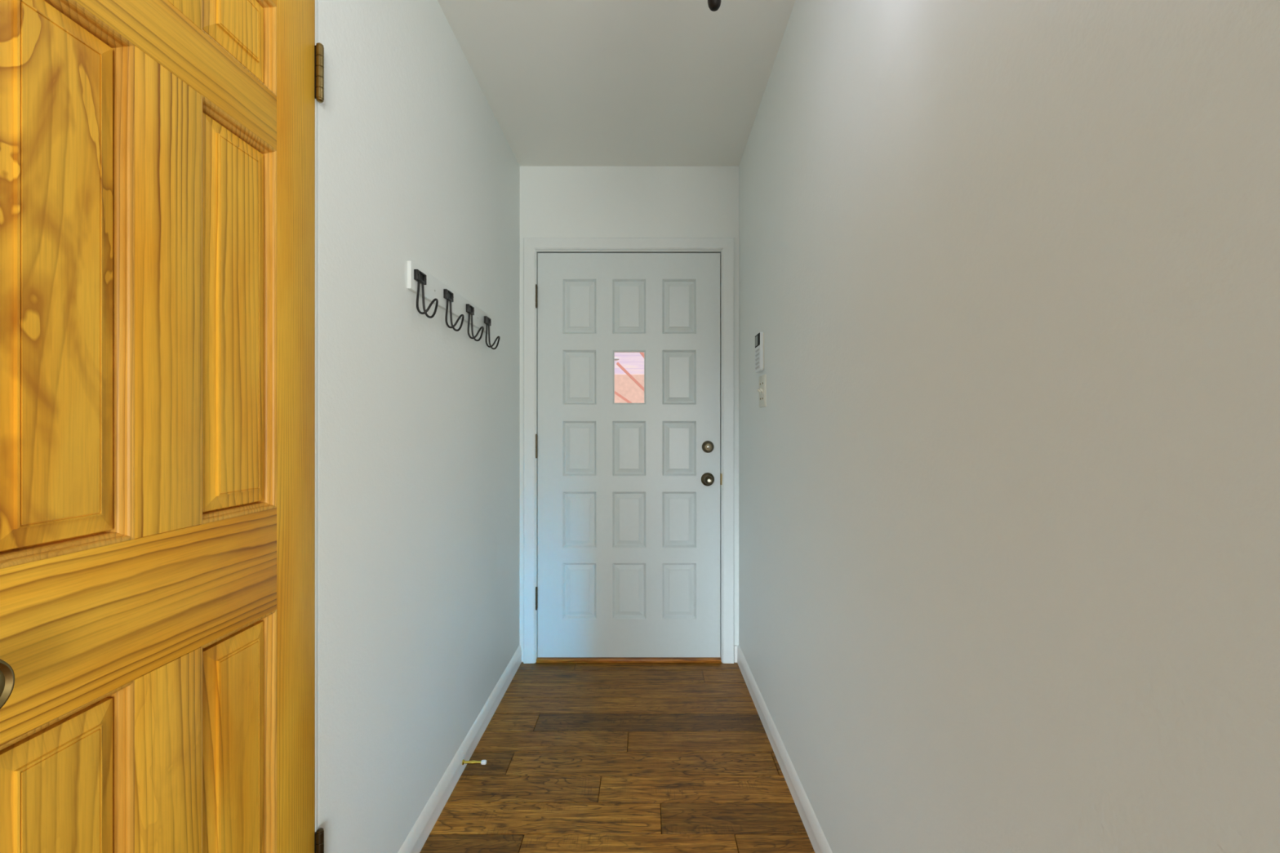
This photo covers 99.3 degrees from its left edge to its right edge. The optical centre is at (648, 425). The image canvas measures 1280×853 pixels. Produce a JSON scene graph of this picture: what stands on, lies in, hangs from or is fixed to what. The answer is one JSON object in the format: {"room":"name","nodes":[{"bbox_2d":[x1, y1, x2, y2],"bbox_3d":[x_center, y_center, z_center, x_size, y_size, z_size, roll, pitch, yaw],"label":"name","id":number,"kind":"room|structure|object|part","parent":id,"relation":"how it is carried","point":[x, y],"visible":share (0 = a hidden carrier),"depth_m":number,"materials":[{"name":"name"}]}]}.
{"room":"entrance hallway","nodes":[
{"label":"entrance hallway","id":0,"kind":"room"},
{"bbox_2d":[318,0,519,852],"bbox_3d":[-0.706,-0.058,1.292,0.120,2.495,3.085,0,0,0],"label":"wall","id":1,"kind":"structure","parent":0,"point":[419,418],"depth_m":1.44,"materials":[{"name":"paint"}]},
{"bbox_2d":[0,0,324,852],"bbox_3d":[-0.633,0.171,0.741,0.096,2.022,0.648,0,0,0],"label":"door","id":2,"kind":"structure","parent":1,"relation":"in","point":[157,157],"depth_m":0.72,"materials":[{"name":"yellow wood"}]},
{"bbox_3d":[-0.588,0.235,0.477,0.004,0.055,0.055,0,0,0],"label":"knob","id":3,"kind":"part","parent":2,"relation":"part of","materials":[{"name":"gold metal"}]},
{"bbox_3d":[-0.661,-0.168,0.604,0.022,0.600,0.138,0,0,0],"label":"raised panel","id":4,"kind":"part","parent":2,"relation":"part of","materials":[{"name":"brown wood"}]},
{"bbox_3d":[-0.661,0.637,0.604,0.022,0.613,0.138,0,0,0],"label":"raised panel","id":5,"kind":"part","parent":2,"relation":"part of","materials":[{"name":"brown wood"}]},
{"bbox_3d":[-0.659,-0.168,0.604,0.026,0.622,0.160,0,0,0],"label":"moulding","id":6,"kind":"part","parent":2,"relation":"part of","materials":[{"name":"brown wood"}]},
{"bbox_3d":[-0.659,0.637,0.604,0.026,0.635,0.160,0,0,0],"label":"moulding","id":7,"kind":"part","parent":2,"relation":"part of","materials":[{"name":"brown wood"}]},
{"bbox_3d":[-0.663,0.232,0.736,0.035,0.177,0.422,0,0,0],"label":"rail","id":8,"kind":"part","parent":2,"relation":"part of","materials":[{"name":"brown wood"}]},
{"bbox_3d":[-0.663,-0.525,0.736,0.035,0.093,0.422,0,0,0],"label":"rail","id":9,"kind":"part","parent":2,"relation":"part of","materials":[{"name":"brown wood"}]},
{"bbox_3d":[-0.661,-0.651,0.867,0.022,0.136,0.138,0,0,0],"label":"raised panel","id":10,"kind":"part","parent":2,"relation":"part of","materials":[{"name":"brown wood"}]},
{"bbox_3d":[-0.661,-0.168,0.867,0.022,0.600,0.138,0,0,0],"label":"raised panel","id":11,"kind":"part","parent":2,"relation":"part of","materials":[{"name":"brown wood"}]},
{"bbox_3d":[-0.661,0.637,0.867,0.022,0.613,0.138,0,0,0],"label":"raised panel","id":12,"kind":"part","parent":2,"relation":"part of","materials":[{"name":"brown wood"}]},
{"bbox_3d":[-0.659,-0.651,0.867,0.026,0.158,0.160,0,0,0],"label":"moulding","id":13,"kind":"part","parent":2,"relation":"part of","materials":[{"name":"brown wood"}]},
{"bbox_3d":[-0.659,0.637,0.867,0.026,0.635,0.160,0,0,0],"label":"moulding","id":14,"kind":"part","parent":2,"relation":"part of","materials":[{"name":"brown wood"}]},
{"bbox_3d":[-0.659,-0.168,0.867,0.026,0.622,0.160,0,0,0],"label":"moulding","id":15,"kind":"part","parent":2,"relation":"part of","materials":[{"name":"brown wood"}]},
{"bbox_2d":[315,0,318,831],"bbox_3d":[-0.706,0.169,0.736,0.119,2.042,0.662,0,0,0],"label":"door frame","id":16,"kind":"structure","parent":1,"relation":"attached to","point":[316,1],"depth_m":1.06,"materials":[{"name":"white paint"}]},
{"bbox_2d":[407,260,499,349],"bbox_3d":[-0.614,-0.372,1.821,0.063,0.140,0.729,0,0,0],"label":"hook rail","id":17,"kind":"object","parent":1,"relation":"attached to","point":[420,281],"visible":1,"depth_m":1.70,"materials":[{"name":"white paint"}]},
{"bbox_2d":[397,644,521,852],"bbox_3d":[-0.641,1.146,1.901,0.010,0.088,1.667,0,0,0],"label":"baseboard","id":18,"kind":"structure","parent":1,"relation":"attached to","point":[416,838],"depth_m":1.81,"materials":[{"name":"paint"}]},
{"bbox_2d":[462,759,486,764],"bbox_3d":[-0.596,1.157,1.867,0.081,0.017,0.017,0,0,0],"label":"door stop","id":19,"kind":"object","parent":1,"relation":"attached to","point":[482,762],"visible":1,"depth_m":1.86,"materials":[{"name":"gold metal"}]},
{"bbox_2d":[437,0,795,166],"bbox_3d":[0.100,-1.355,-0.450,5.000,0.100,6.700,0,0,0],"label":"ceiling","id":20,"kind":"structure","parent":0,"point":[565,82],"depth_m":2.02,"materials":[{"name":"paint"}]},
{"bbox_2d":[707,0,720,11],"bbox_3d":[0.116,-1.016,0.950,0.174,0.578,0.198,0,0,0],"label":"pendant lantern","id":21,"kind":"object","parent":20,"relation":"hanging from","point":[713,5],"visible":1,"depth_m":0.94,"materials":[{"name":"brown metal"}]},
{"bbox_2d":[419,662,814,852],"bbox_3d":[0.100,1.192,-0.410,4.800,0.004,6.620,0,0,0],"label":"floor","id":22,"kind":"structure","parent":0,"point":[580,757],"depth_m":1.86,"materials":[{"name":"brown wood"}]},
{"bbox_2d":[520,166,738,662],"bbox_3d":[-0.095,-0.058,2.795,1.103,2.495,0.120,0,0,0],"label":"wall","id":23,"kind":"structure","parent":0,"point":[556,202],"depth_m":2.73,"materials":[{"name":"paint"}]},
{"bbox_2d":[535,253,720,657],"bbox_3d":[-0.101,0.150,2.732,0.933,2.039,0.109,0,0,0],"label":"door","id":24,"kind":"structure","parent":23,"relation":"in","point":[628,494],"depth_m":2.74,"materials":[{"name":"white paint"}]},
{"bbox_3d":[-0.346,0.835,2.750,0.170,0.282,0.016,0,0,0],"label":"raised panel","id":25,"kind":"part","parent":24,"relation":"part of","materials":[{"name":"white paint"}]},
{"bbox_3d":[-0.346,0.476,2.750,0.170,0.283,0.016,0,0,0],"label":"raised panel","id":26,"kind":"part","parent":24,"relation":"part of","materials":[{"name":"white paint"}]},
{"bbox_3d":[-0.346,0.116,2.750,0.170,0.278,0.016,0,0,0],"label":"raised panel","id":27,"kind":"part","parent":24,"relation":"part of","materials":[{"name":"white paint"}]},
{"bbox_3d":[-0.346,-0.243,2.750,0.170,0.276,0.016,0,0,0],"label":"raised panel","id":28,"kind":"part","parent":24,"relation":"part of","materials":[{"name":"white paint"}]},
{"bbox_3d":[-0.346,-0.601,2.750,0.170,0.277,0.016,0,0,0],"label":"raised panel","id":29,"kind":"part","parent":24,"relation":"part of","materials":[{"name":"white paint"}]},
{"bbox_3d":[-0.096,0.835,2.750,0.170,0.282,0.016,0,0,0],"label":"raised panel","id":30,"kind":"part","parent":24,"relation":"part of","materials":[{"name":"white paint"}]},
{"bbox_3d":[-0.096,0.476,2.750,0.170,0.283,0.016,0,0,0],"label":"raised panel","id":31,"kind":"part","parent":24,"relation":"part of","materials":[{"name":"white paint"}]},
{"bbox_3d":[-0.096,0.116,2.750,0.170,0.278,0.016,0,0,0],"label":"raised panel","id":32,"kind":"part","parent":24,"relation":"part of","materials":[{"name":"white paint"}]},
{"bbox_3d":[-0.096,-0.601,2.750,0.170,0.277,0.016,0,0,0],"label":"raised panel","id":33,"kind":"part","parent":24,"relation":"part of","materials":[{"name":"white paint"}]},
{"bbox_3d":[0.157,0.835,2.750,0.172,0.282,0.016,0,0,0],"label":"raised panel","id":34,"kind":"part","parent":24,"relation":"part of","materials":[{"name":"white paint"}]},
{"bbox_3d":[0.157,0.476,2.750,0.172,0.283,0.016,0,0,0],"label":"raised panel","id":35,"kind":"part","parent":24,"relation":"part of","materials":[{"name":"white paint"}]},
{"bbox_3d":[0.157,0.116,2.750,0.172,0.278,0.016,0,0,0],"label":"raised panel","id":36,"kind":"part","parent":24,"relation":"part of","materials":[{"name":"white paint"}]},
{"bbox_3d":[0.157,-0.243,2.750,0.172,0.276,0.016,0,0,0],"label":"raised panel","id":37,"kind":"part","parent":24,"relation":"part of","materials":[{"name":"white paint"}]},
{"bbox_3d":[0.157,-0.601,2.750,0.172,0.277,0.016,0,0,0],"label":"raised panel","id":38,"kind":"part","parent":24,"relation":"part of","materials":[{"name":"white paint"}]},
{"bbox_3d":[0.300,0.271,2.735,0.067,0.067,0.014,0,0,0],"label":"knob","id":39,"kind":"part","parent":24,"relation":"part of","materials":[{"name":"brown metal"}]},
{"bbox_3d":[0.300,0.271,2.705,0.044,0.044,0.050,0,0,0],"label":"knob","id":40,"kind":"part","parent":24,"relation":"part of","materials":[{"name":"brown metal"}]},
{"bbox_2d":[523,237,733,663],"bbox_3d":[-0.097,0.124,2.784,1.055,2.132,0.131,0,0,0],"label":"door frame","id":41,"kind":"structure","parent":23,"relation":"attached to","point":[532,246],"depth_m":2.72,"materials":[{"name":"white paint"}]},
{"bbox_2d":[536,657,721,662],"bbox_3d":[-0.097,1.181,2.787,0.928,0.018,0.127,0,0,0],"label":"door sill","id":42,"kind":"structure","parent":23,"relation":"attached to","point":[540,660],"depth_m":2.72,"materials":[{"name":"brown wood"}]},
{"bbox_2d":[733,645,737,662],"bbox_3d":[0.440,1.147,2.730,0.015,0.086,0.010,0,0,0],"label":"baseboard","id":43,"kind":"structure","parent":23,"relation":"attached to","point":[735,646],"depth_m":2.73,"materials":[{"name":"paint"}]},
{"bbox_2d":[738,0,1279,852],"bbox_3d":[0.532,-0.058,1.292,0.178,2.495,3.085,0,0,0],"label":"wall","id":44,"kind":"structure","parent":0,"point":[1009,270],"depth_m":0.69,"materials":[{"name":"paint"}]},
{"bbox_2d":[755,331,764,373],"bbox_3d":[0.450,-0.295,2.199,0.018,0.154,0.104,0,0,0],"label":"alarm keypad","id":45,"kind":"object","parent":44,"relation":"attached to","point":[759,338],"visible":1,"depth_m":2.16,"materials":[{"name":"beige plastic"}]},
{"bbox_3d":[0.457,-0.295,2.199,0.004,0.147,0.098,0,0,0],"label":"plate","id":46,"kind":"part","parent":45,"relation":"part of","materials":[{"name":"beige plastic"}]},
{"bbox_2d":[757,373,766,407],"bbox_3d":[0.450,-0.138,2.171,0.019,0.127,0.111,0,0,0],"label":"light switch","id":47,"kind":"object","parent":44,"relation":"attached to","point":[762,379],"visible":1,"depth_m":2.15,"materials":[{"name":"beige plastic"}]},
{"bbox_2d":[737,644,832,852],"bbox_3d":[0.473,1.146,1.242,0.010,0.088,2.986,0,0,-1],"label":"baseboard","id":48,"kind":"structure","parent":44,"relation":"attached to","point":[818,840],"depth_m":1.81,"materials":[{"name":"paint"}]},
{"label":"outside","id":49,"kind":"structure","parent":0,"visible":0},
{"bbox_3d":[0.000,1.260,5.950,8.000,0.100,6.100,0,0,0],"label":"ground","id":50,"kind":"structure","parent":49,"visible":0},
{"bbox_2d":[614,374,644,403],"bbox_3d":[0.000,0.313,6.275,6.000,1.794,0.150,0,0,0],"label":"wall","id":51,"kind":"structure","parent":50,"relation":"on","point":[624,385],"depth_m":6.20,"materials":[{"name":"pink paint"}]},
{"bbox_2d":[614,352,644,374],"bbox_3d":[0.000,-1.050,7.700,8.000,4.520,0.200,0,0,0],"label":"facade","id":52,"kind":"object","parent":50,"relation":"on","point":[633,362],"visible":0.02,"depth_m":7.60,"materials":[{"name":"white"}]},
{"bbox_2d":[614,352,644,403],"bbox_3d":[0.158,0.141,4.600,0.941,2.137,0.040,0,0,0],"label":"stair railing","id":53,"kind":"object","parent":50,"relation":"on","point":[618,364],"visible":0.02,"depth_m":4.58,"materials":[{"name":"paint"}]},
{"bbox_3d":[0.140,0.010,4.600,0.906,0.633,0.040,0,0,0],"label":"rail","id":54,"kind":"part","parent":53,"relation":"part of","materials":[{"name":"paint"}]},
{"bbox_3d":[0.173,-0.099,4.600,0.885,0.875,0.040,0,0,0],"label":"handrail","id":55,"kind":"part","parent":53,"relation":"part of","materials":[{"name":"paint"}]}
]}

